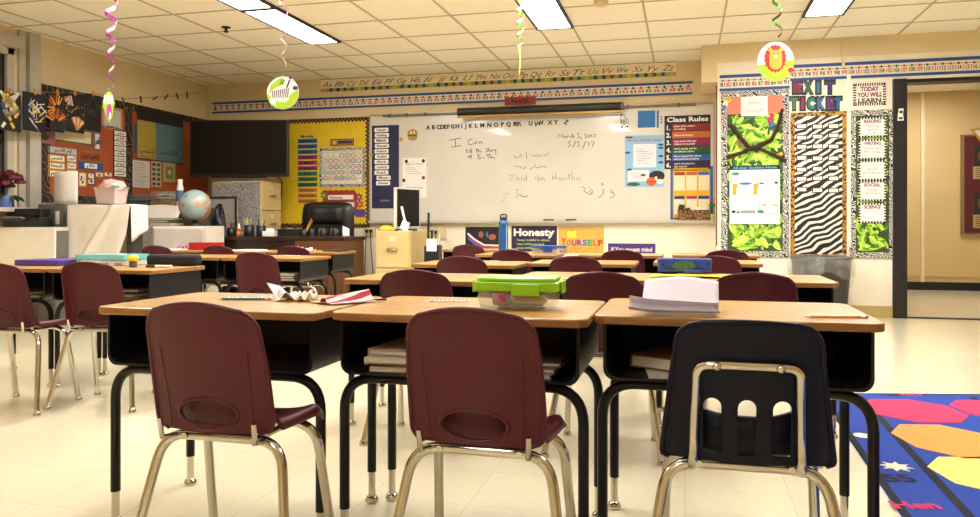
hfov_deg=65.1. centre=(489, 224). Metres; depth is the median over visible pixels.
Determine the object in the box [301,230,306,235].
cup
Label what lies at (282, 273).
book
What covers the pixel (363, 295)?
sheet
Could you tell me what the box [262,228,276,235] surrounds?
box
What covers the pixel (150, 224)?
book
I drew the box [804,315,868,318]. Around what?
pencil
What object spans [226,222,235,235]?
pencil cup
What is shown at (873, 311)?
baseboard
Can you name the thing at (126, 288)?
book
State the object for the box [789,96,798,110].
paper letter
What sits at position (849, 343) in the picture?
student desk
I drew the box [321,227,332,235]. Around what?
cushion
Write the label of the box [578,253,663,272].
student desk
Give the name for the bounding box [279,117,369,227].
bulletin board
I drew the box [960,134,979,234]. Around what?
notice board
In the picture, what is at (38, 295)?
book
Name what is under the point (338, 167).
wall calendar
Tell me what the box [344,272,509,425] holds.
student desk
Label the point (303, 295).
crumpled tissue
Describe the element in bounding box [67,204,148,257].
draped cloth
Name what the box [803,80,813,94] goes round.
paper letter
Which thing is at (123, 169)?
word sign
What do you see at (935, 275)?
trim
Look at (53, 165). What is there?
card
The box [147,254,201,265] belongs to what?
pencil case
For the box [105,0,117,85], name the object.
swirl
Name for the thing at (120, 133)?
word sign
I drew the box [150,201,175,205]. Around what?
cardboard box
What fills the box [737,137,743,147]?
monkey cut out
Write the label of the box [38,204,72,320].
base cabinet
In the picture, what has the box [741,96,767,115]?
sign
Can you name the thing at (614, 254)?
chair
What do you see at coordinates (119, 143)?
word sign
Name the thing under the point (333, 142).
sign
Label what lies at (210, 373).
chair
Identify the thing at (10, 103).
artwork
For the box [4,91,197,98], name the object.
line
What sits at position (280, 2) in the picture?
swirl
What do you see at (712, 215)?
plant
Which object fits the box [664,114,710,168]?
poster
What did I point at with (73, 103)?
artwork
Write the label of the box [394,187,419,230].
computer monitor
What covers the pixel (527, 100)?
sign
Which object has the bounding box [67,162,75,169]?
card
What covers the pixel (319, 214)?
cushion
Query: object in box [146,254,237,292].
student desk
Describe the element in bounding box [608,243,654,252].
poster
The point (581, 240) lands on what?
poster
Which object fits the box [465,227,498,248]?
poster
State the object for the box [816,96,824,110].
paper letter
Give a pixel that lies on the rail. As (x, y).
(678, 104)
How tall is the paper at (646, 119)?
0.172 m
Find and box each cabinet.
[0,227,68,318]
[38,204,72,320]
[212,181,280,235]
[376,231,426,273]
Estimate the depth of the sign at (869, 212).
6.72 m
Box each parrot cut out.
[721,97,730,109]
[767,113,774,129]
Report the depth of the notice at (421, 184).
8.44 m
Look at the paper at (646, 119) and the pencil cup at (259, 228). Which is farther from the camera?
the paper at (646, 119)
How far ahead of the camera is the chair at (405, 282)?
2.75 m
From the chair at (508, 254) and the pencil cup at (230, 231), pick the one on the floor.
the chair at (508, 254)
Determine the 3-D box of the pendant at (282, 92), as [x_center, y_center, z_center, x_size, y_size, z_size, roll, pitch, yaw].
[-1.350,-0.882,4.997,0.215,0.258,0.006,0,0,6]
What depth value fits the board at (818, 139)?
6.83 m
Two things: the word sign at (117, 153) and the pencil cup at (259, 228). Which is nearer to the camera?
the pencil cup at (259, 228)
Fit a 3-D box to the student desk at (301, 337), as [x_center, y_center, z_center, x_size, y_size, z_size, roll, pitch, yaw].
[-0.680,0.511,2.164,0.648,0.599,0.460,0,0,14]
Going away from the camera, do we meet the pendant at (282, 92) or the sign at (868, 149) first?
the pendant at (282, 92)
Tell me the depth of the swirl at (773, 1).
4.79 m
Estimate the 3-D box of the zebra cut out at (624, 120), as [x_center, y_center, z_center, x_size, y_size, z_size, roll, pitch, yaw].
[1.380,-1.074,7.886,0.087,0.144,0.005,0,0,14]
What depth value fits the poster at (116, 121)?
7.61 m
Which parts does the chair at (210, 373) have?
leg, backrest, leg, moulding, seat frame, seat, leg, leg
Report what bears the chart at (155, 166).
attached to the bulletin board at (89, 194)
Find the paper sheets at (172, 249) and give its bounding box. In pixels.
[169,248,187,250]
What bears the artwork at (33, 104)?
hanging from the line at (4, 91)
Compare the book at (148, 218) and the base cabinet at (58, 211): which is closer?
the base cabinet at (58, 211)
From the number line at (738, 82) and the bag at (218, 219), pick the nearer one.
the number line at (738, 82)
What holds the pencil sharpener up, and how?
on the sheet at (653, 275)
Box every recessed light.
[217,0,275,10]
[240,7,340,44]
[514,0,573,30]
[802,0,854,17]
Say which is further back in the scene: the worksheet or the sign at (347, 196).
the sign at (347, 196)
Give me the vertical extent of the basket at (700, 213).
0.145 m
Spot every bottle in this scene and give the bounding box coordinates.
[236,224,241,235]
[499,214,507,250]
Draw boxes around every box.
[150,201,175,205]
[188,242,223,249]
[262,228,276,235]
[472,274,565,305]
[530,245,567,252]
[657,258,711,272]
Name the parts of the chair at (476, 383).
leg, leg, seat frame, backrest, moulding, seat, leg, leg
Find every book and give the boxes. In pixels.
[29,288,43,294]
[30,294,42,297]
[122,285,147,292]
[124,291,147,297]
[125,296,147,299]
[148,218,181,219]
[148,220,178,222]
[149,223,182,225]
[280,271,298,275]
[280,275,298,278]
[281,278,298,280]
[364,355,405,363]
[364,362,405,366]
[368,337,405,356]
[369,365,405,372]
[541,349,568,367]
[543,355,571,373]
[544,374,553,379]
[630,345,671,371]
[645,368,668,378]
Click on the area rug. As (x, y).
(930, 443)
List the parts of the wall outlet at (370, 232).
cord, plate, cord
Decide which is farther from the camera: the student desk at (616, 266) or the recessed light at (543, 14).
the recessed light at (543, 14)
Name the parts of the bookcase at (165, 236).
speckled panel, cloth panel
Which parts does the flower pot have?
flower, pot, flower, flower, flower, flower, flower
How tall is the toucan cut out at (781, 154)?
0.084 m
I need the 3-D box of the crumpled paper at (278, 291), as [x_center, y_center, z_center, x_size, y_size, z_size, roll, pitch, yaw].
[-0.569,0.188,2.203,0.136,0.047,0.115,0,0,9]
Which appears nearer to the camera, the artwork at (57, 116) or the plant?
the artwork at (57, 116)
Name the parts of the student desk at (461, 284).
leg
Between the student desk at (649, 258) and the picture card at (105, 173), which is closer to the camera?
the student desk at (649, 258)
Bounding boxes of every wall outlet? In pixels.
[364,227,375,274]
[423,227,445,238]
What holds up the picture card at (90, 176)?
attached to the bulletin board at (89, 194)
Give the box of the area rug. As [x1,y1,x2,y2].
[836,393,979,516]
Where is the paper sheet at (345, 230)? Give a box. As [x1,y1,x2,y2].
[343,226,348,236]
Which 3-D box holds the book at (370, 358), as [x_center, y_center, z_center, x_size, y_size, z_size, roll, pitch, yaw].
[-0.216,0.334,1.990,0.150,0.012,0.210,0,0,13]
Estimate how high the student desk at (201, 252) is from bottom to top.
0.595 m
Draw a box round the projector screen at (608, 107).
[457,102,623,117]
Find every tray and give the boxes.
[0,217,27,221]
[278,226,303,236]
[368,220,713,222]
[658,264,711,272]
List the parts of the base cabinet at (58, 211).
drawer, drawer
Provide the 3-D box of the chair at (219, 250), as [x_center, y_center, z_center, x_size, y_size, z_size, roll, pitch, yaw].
[-2.060,0.484,6.043,0.432,0.652,0.348,0,0,14]
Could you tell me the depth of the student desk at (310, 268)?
5.13 m
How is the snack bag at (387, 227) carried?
on the filing cabinet at (395, 250)
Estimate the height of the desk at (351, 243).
0.700 m
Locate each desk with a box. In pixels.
[8,263,101,386]
[48,265,204,393]
[99,292,381,516]
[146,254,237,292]
[172,249,224,292]
[200,250,287,292]
[221,255,330,294]
[224,236,364,294]
[266,250,355,294]
[332,296,605,516]
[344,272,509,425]
[411,260,529,274]
[441,248,517,257]
[475,252,564,261]
[524,272,664,429]
[528,260,638,272]
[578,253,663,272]
[595,298,884,516]
[653,259,762,276]
[672,253,759,260]
[676,273,838,439]
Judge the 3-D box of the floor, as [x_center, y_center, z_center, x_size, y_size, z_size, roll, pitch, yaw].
[1.472,0.870,4.166,13.200,0.120,13.600,0,0,14]
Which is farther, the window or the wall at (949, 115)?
the wall at (949, 115)
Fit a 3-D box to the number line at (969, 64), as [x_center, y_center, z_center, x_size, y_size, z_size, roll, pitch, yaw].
[3.540,-1.365,6.676,1.741,0.144,0.004,0,0,14]
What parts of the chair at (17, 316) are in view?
leg, leg, backrest, moulding, leg, seat frame, seat, leg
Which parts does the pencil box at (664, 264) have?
lid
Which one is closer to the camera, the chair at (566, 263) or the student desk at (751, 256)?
the chair at (566, 263)
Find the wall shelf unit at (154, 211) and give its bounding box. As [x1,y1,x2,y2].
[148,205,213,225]
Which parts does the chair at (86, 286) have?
leg, seat frame, backrest, moulding, seat, leg, leg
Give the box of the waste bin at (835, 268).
[790,255,852,304]
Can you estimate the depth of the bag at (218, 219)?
7.74 m
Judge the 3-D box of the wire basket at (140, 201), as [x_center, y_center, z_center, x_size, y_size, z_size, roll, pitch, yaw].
[-3.518,-0.240,7.786,0.275,0.125,0.241,0,0,14]
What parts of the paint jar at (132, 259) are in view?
lid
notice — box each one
[133,160,149,187]
[163,162,174,181]
[402,158,426,179]
[402,179,426,196]
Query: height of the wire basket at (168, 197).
0.095 m
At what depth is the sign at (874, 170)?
6.72 m
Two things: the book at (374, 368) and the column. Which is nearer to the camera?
the book at (374, 368)
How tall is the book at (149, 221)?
0.022 m
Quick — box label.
[85,163,96,168]
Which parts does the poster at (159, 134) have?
yellow panel, blue panel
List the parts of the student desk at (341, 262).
leg, leg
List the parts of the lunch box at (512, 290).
lid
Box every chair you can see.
[0,263,81,416]
[43,262,135,412]
[136,301,333,516]
[142,245,172,264]
[203,246,237,291]
[235,252,281,293]
[277,246,326,292]
[291,202,353,240]
[359,269,452,446]
[393,307,575,516]
[436,256,487,273]
[452,244,484,257]
[491,249,532,272]
[541,271,662,466]
[549,256,602,271]
[601,250,644,272]
[652,319,840,516]
[697,256,741,273]
[703,272,822,468]
[706,250,748,259]
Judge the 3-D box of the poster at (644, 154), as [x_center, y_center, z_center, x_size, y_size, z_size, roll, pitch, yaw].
[1.580,-0.653,7.835,0.400,0.527,0.006,0,0,14]
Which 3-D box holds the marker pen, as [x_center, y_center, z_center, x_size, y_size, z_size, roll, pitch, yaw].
[-1.660,0.207,3.847,0.140,0.014,0.013,0,0,10]
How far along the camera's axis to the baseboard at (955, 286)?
9.51 m
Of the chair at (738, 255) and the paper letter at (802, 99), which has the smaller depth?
the chair at (738, 255)
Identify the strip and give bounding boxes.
[321,61,675,91]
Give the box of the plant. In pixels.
[709,199,714,219]
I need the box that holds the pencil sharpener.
[684,270,700,272]
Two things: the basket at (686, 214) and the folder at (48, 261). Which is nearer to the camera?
the folder at (48, 261)
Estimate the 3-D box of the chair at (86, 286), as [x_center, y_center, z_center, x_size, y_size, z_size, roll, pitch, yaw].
[-1.727,0.484,3.477,0.432,0.652,0.348,0,0,7]
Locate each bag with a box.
[212,204,225,228]
[379,225,394,230]
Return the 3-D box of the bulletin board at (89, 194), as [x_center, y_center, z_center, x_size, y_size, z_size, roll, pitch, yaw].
[-3.649,-0.721,7.933,0.014,1.046,2.416,0,0,14]
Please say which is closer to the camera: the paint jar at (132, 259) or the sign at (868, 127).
the paint jar at (132, 259)
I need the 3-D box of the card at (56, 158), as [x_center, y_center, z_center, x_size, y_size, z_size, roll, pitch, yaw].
[-3.903,-0.600,6.906,0.004,0.061,0.192,0,0,14]
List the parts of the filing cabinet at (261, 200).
drawer, drawer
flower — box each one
[320,191,327,198]
[355,193,361,200]
[356,201,363,208]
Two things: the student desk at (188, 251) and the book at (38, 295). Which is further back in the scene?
the student desk at (188, 251)
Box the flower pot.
[0,169,26,206]
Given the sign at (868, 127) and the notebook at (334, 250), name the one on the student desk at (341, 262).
the notebook at (334, 250)
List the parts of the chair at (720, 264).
backrest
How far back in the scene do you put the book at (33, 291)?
3.93 m
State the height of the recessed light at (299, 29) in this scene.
0.022 m
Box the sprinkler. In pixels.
[221,26,230,32]
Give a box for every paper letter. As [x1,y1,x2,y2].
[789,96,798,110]
[792,81,802,94]
[799,96,805,110]
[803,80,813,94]
[806,96,815,110]
[815,80,821,94]
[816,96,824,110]
[824,79,835,94]
[825,96,835,110]
[833,95,842,110]
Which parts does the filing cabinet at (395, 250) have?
drawer, drawer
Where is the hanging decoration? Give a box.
[757,36,793,81]
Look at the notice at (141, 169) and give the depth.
7.99 m
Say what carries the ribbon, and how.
hanging from the swirl at (518, 11)
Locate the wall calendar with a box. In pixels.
[319,147,364,186]
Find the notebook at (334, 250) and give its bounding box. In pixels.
[322,249,348,251]
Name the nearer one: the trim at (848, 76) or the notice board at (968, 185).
the trim at (848, 76)
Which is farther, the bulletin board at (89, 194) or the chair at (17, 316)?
the bulletin board at (89, 194)
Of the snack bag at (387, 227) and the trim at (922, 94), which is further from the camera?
the trim at (922, 94)
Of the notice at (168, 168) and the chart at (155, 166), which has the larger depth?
the notice at (168, 168)
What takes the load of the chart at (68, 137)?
attached to the bulletin board at (89, 194)
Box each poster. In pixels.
[102,105,121,129]
[137,107,182,163]
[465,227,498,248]
[511,226,556,252]
[558,226,603,253]
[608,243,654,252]
[625,135,664,186]
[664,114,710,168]
[973,146,979,178]
[973,193,979,227]
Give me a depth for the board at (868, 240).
6.72 m
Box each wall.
[0,25,206,252]
[207,60,714,274]
[715,30,979,305]
[907,90,979,282]
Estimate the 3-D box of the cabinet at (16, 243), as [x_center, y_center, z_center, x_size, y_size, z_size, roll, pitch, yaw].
[-3.748,0.413,6.270,0.603,0.794,0.134,0,0,14]
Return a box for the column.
[113,129,126,177]
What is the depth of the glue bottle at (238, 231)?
7.49 m
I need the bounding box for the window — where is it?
[0,45,24,211]
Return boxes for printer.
[0,208,52,226]
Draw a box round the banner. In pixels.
[970,128,979,140]
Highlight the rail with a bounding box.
[382,103,695,116]
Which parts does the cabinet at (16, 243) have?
panel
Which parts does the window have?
pane, sill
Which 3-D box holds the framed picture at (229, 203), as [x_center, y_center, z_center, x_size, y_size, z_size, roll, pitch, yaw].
[-2.833,0.255,8.108,0.371,1.111,0.080,0,0,14]
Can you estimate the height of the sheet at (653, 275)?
0.007 m
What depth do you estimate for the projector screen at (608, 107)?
7.97 m
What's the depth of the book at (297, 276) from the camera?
4.98 m
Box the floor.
[0,290,979,516]
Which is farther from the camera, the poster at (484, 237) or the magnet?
the magnet
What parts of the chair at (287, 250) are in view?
backrest, moulding, seat frame, leg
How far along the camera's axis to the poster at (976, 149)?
9.40 m
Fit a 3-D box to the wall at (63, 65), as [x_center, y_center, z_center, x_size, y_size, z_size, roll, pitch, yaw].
[-4.688,-0.425,4.287,0.200,2.470,10.400,0,0,14]
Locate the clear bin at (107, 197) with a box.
[97,178,126,203]
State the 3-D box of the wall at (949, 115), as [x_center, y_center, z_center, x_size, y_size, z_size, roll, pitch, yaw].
[6.178,-0.425,9.465,6.490,2.470,0.150,0,0,14]
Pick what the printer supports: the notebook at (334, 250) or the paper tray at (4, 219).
the paper tray at (4, 219)
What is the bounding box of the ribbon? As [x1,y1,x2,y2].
[518,48,520,74]
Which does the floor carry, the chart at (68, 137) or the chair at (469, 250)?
the chair at (469, 250)
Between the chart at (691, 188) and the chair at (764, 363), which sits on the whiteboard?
the chart at (691, 188)
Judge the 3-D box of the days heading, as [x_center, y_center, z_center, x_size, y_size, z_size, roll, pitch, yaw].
[-3.885,-0.675,6.975,0.004,0.059,0.335,0,0,14]
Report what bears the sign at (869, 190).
attached to the board at (868, 240)
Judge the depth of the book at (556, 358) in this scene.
1.90 m
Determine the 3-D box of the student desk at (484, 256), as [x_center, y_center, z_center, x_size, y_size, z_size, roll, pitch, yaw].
[0.231,0.512,5.739,0.606,0.595,0.460,0,0,14]
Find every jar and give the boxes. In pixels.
[128,255,138,266]
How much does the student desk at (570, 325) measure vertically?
0.599 m
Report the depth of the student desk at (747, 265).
4.47 m
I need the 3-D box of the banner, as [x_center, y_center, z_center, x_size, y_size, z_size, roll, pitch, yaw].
[6.085,-1.053,9.355,0.400,0.360,0.005,0,0,14]
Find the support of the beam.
attached to the ceiling
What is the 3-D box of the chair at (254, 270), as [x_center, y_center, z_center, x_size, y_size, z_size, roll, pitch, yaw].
[-1.336,0.484,4.623,0.432,0.652,0.348,0,0,14]
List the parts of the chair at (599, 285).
leg, leg, seat, moulding, backrest, leg, leg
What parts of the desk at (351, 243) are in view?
modesty panel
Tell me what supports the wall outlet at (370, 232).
attached to the wall at (668, 239)
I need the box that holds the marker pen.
[146,265,172,267]
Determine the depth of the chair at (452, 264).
3.94 m
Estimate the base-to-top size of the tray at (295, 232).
0.098 m
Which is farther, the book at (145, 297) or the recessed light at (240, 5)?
the recessed light at (240, 5)
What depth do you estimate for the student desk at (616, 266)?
4.40 m
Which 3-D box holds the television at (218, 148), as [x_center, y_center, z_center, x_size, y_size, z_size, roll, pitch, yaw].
[-2.689,-0.816,8.390,1.070,0.624,0.328,0,0,2]
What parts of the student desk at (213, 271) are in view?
leg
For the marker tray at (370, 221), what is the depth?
8.00 m
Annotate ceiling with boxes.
[0,0,979,92]
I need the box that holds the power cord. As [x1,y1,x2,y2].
[277,177,282,211]
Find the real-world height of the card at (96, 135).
0.164 m
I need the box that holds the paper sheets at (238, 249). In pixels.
[233,249,267,250]
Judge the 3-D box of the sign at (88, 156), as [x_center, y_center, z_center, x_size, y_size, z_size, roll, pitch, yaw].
[-3.803,-0.650,7.299,0.004,0.100,0.284,0,0,14]
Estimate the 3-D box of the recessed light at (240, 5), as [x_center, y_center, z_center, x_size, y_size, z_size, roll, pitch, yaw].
[-1.908,-1.647,5.288,0.307,0.022,1.130,0,0,14]
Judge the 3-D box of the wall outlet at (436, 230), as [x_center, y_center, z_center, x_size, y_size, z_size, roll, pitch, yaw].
[-0.596,0.087,8.372,0.251,0.120,0.063,0,0,14]
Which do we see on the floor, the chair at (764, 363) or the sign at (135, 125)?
the chair at (764, 363)
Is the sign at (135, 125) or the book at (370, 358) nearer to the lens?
the book at (370, 358)
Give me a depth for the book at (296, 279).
4.99 m
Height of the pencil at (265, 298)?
0.009 m
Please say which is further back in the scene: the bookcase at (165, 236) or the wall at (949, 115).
the wall at (949, 115)
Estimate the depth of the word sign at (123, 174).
7.68 m
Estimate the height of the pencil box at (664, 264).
0.058 m
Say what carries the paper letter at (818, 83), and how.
attached to the wall at (870, 278)
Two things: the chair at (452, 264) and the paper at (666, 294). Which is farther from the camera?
the chair at (452, 264)
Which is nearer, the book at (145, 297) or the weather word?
the book at (145, 297)
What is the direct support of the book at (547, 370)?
on the book at (546, 376)
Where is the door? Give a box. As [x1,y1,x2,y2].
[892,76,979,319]
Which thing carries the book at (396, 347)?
on the book at (370, 358)
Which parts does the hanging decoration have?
grass blade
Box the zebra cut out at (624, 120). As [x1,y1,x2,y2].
[620,114,628,127]
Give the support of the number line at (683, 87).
attached to the wall at (668, 239)
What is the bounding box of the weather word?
[78,161,102,170]
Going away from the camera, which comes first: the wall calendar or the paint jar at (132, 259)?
the paint jar at (132, 259)
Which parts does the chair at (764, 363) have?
leg, leg, seat frame, seat, frame, backrest, leg, leg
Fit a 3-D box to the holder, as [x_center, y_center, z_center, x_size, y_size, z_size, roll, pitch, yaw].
[-0.823,-0.059,7.408,0.114,0.246,0.080,0,0,14]
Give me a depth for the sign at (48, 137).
6.80 m
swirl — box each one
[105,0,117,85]
[279,0,287,67]
[516,0,523,46]
[772,0,781,37]
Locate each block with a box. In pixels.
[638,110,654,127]
[657,111,658,127]
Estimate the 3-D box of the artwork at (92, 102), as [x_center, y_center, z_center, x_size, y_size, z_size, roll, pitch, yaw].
[-3.666,-1.054,7.084,0.016,0.370,0.201,0,0,14]
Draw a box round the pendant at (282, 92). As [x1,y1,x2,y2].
[267,76,298,108]
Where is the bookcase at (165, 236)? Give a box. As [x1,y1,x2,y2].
[143,226,223,291]
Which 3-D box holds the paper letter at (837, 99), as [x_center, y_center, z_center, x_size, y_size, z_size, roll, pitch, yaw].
[3.080,-1.077,6.797,0.086,0.138,0.002,0,0,14]
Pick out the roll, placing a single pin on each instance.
(65, 182)
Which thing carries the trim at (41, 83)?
attached to the wall at (63, 65)
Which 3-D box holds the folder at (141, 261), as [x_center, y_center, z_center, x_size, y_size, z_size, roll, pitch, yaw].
[-2.008,0.199,4.121,0.320,0.030,0.220,0,0,11]
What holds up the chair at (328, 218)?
on the floor
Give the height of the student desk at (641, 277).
0.595 m
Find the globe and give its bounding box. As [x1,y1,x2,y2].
[178,190,211,225]
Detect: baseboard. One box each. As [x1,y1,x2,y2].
[849,305,892,317]
[907,282,979,290]
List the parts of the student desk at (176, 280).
leg, leg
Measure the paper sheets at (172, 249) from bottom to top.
0.012 m
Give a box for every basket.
[124,195,160,204]
[151,191,184,200]
[677,204,691,219]
[694,207,709,219]
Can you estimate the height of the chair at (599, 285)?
0.652 m
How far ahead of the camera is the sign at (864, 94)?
6.73 m
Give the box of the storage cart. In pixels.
[127,206,142,264]
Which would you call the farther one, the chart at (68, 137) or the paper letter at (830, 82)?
the chart at (68, 137)
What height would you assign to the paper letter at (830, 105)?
0.138 m
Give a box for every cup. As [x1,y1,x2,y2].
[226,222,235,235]
[244,218,253,235]
[256,219,265,235]
[301,219,312,235]
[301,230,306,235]
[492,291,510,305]
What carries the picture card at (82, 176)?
attached to the bulletin board at (89, 194)
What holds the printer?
on the cabinet at (16, 243)
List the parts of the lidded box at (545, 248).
lid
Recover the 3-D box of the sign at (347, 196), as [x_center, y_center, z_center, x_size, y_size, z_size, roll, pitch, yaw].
[-1.665,-0.243,8.661,0.557,0.307,0.006,0,0,14]
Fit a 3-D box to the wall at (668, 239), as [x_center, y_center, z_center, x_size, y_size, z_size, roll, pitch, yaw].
[-0.520,-0.425,8.486,5.810,2.470,0.208,0,0,14]
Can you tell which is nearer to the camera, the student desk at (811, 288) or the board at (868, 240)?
the student desk at (811, 288)
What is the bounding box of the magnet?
[407,129,417,140]
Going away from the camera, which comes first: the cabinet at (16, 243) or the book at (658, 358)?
the book at (658, 358)
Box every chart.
[53,130,91,145]
[151,161,160,186]
[297,134,317,203]
[372,125,398,208]
[670,166,712,219]
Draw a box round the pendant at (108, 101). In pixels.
[103,92,114,122]
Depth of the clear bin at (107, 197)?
6.26 m
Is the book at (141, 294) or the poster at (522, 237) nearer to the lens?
the book at (141, 294)
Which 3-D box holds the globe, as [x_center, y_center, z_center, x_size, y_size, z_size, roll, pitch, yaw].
[-2.760,-0.162,7.176,0.286,0.339,0.285,0,0,35]
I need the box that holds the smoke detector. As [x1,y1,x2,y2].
[594,0,607,6]
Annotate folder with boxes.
[15,258,81,265]
[75,253,149,259]
[81,259,146,264]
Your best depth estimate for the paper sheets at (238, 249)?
6.33 m
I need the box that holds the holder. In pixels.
[398,206,411,230]
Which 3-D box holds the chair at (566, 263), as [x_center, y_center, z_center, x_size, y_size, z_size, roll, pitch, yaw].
[0.474,0.484,4.093,0.432,0.652,0.348,0,0,14]
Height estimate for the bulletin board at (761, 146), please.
1.513 m
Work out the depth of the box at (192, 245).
6.53 m
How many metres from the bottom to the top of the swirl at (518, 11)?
0.419 m
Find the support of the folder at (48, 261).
on the student desk at (36, 276)
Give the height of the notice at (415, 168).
0.237 m
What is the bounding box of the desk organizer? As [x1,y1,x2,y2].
[424,213,441,261]
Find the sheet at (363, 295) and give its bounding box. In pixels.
[310,289,375,303]
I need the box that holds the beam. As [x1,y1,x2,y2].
[700,44,717,94]
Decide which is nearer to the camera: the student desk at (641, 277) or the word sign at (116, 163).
the student desk at (641, 277)
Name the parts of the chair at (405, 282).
leg, leg, backrest, moulding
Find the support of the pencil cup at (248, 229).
on the desk at (351, 243)
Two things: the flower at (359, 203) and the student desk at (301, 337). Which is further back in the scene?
the flower at (359, 203)
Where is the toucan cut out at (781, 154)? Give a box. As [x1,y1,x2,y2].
[776,152,784,160]
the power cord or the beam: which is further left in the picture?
the power cord
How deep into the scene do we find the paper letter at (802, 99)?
6.87 m
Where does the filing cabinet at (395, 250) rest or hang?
on the floor
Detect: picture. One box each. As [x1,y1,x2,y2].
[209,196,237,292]
[646,171,664,185]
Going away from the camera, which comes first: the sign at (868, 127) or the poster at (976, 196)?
the sign at (868, 127)
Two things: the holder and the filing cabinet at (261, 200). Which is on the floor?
the filing cabinet at (261, 200)
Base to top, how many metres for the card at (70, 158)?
0.060 m
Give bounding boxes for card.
[48,154,64,162]
[48,162,64,169]
[48,169,62,176]
[67,155,75,161]
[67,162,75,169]
[79,172,85,186]
[87,172,94,184]
[94,132,99,149]
[96,172,102,176]
[104,172,111,176]
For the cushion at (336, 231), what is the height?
0.274 m
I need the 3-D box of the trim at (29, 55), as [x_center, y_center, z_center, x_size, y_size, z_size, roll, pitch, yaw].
[-3.970,-0.425,6.607,0.050,2.470,0.200,0,0,14]
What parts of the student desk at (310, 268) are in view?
leg, leg, leg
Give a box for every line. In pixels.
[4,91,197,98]
[212,81,692,113]
[720,73,789,90]
[790,56,979,80]
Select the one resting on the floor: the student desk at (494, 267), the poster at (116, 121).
the student desk at (494, 267)
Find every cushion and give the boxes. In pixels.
[309,205,343,223]
[309,227,320,235]
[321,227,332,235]
[332,227,342,235]
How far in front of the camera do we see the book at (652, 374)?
1.85 m
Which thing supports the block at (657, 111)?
attached to the whiteboard
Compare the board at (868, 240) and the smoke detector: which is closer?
the smoke detector
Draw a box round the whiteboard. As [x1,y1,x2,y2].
[368,102,714,222]
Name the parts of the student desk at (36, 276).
leg, leg, leg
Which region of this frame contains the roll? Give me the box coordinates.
[54,171,77,203]
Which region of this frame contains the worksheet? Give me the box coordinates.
[730,165,779,223]
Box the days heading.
[48,146,76,155]
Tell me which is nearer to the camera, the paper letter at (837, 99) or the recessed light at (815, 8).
the recessed light at (815, 8)
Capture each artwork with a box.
[0,88,20,132]
[22,89,46,132]
[45,90,66,132]
[64,90,83,133]
[85,91,100,131]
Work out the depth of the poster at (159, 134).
8.25 m
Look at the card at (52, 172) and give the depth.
6.86 m
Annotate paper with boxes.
[267,283,317,300]
[628,277,719,312]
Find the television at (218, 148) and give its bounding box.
[190,120,289,177]
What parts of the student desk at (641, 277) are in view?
leg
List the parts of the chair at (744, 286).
backrest, moulding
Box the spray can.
[176,179,183,205]
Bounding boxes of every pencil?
[218,297,270,300]
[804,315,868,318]
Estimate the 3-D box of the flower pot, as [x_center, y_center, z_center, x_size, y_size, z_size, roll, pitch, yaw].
[-3.951,-0.302,6.287,0.235,0.313,0.263,0,0,14]
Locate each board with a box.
[42,84,207,204]
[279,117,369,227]
[721,89,788,256]
[791,111,846,255]
[850,109,892,257]
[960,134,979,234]
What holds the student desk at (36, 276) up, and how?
on the floor
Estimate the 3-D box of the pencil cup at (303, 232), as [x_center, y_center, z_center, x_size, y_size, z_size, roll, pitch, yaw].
[-1.750,0.023,7.327,0.116,0.172,0.056,0,0,14]
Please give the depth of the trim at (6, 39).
6.38 m
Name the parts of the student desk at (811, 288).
leg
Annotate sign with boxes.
[41,131,54,144]
[79,150,100,162]
[114,130,125,135]
[114,135,125,140]
[114,141,125,145]
[114,146,125,151]
[114,151,125,156]
[114,156,125,161]
[114,161,125,166]
[114,166,125,171]
[114,172,125,176]
[134,124,136,152]
[320,190,365,216]
[330,139,353,145]
[505,96,535,105]
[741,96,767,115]
[853,82,885,105]
[858,116,886,137]
[858,139,886,159]
[858,160,886,180]
[858,180,886,201]
[858,202,886,222]
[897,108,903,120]
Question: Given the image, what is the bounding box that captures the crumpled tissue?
[295,291,316,299]
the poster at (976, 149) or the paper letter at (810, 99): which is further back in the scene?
the poster at (976, 149)
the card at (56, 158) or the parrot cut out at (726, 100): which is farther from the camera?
the parrot cut out at (726, 100)
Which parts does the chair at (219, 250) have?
leg, backrest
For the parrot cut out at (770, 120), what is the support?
attached to the bulletin board at (761, 146)
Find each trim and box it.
[0,31,20,48]
[17,29,40,317]
[41,83,41,203]
[716,86,716,245]
[842,37,844,67]
[847,75,850,246]
[907,274,979,276]
[920,92,924,281]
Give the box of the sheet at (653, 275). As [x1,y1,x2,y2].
[650,274,724,276]

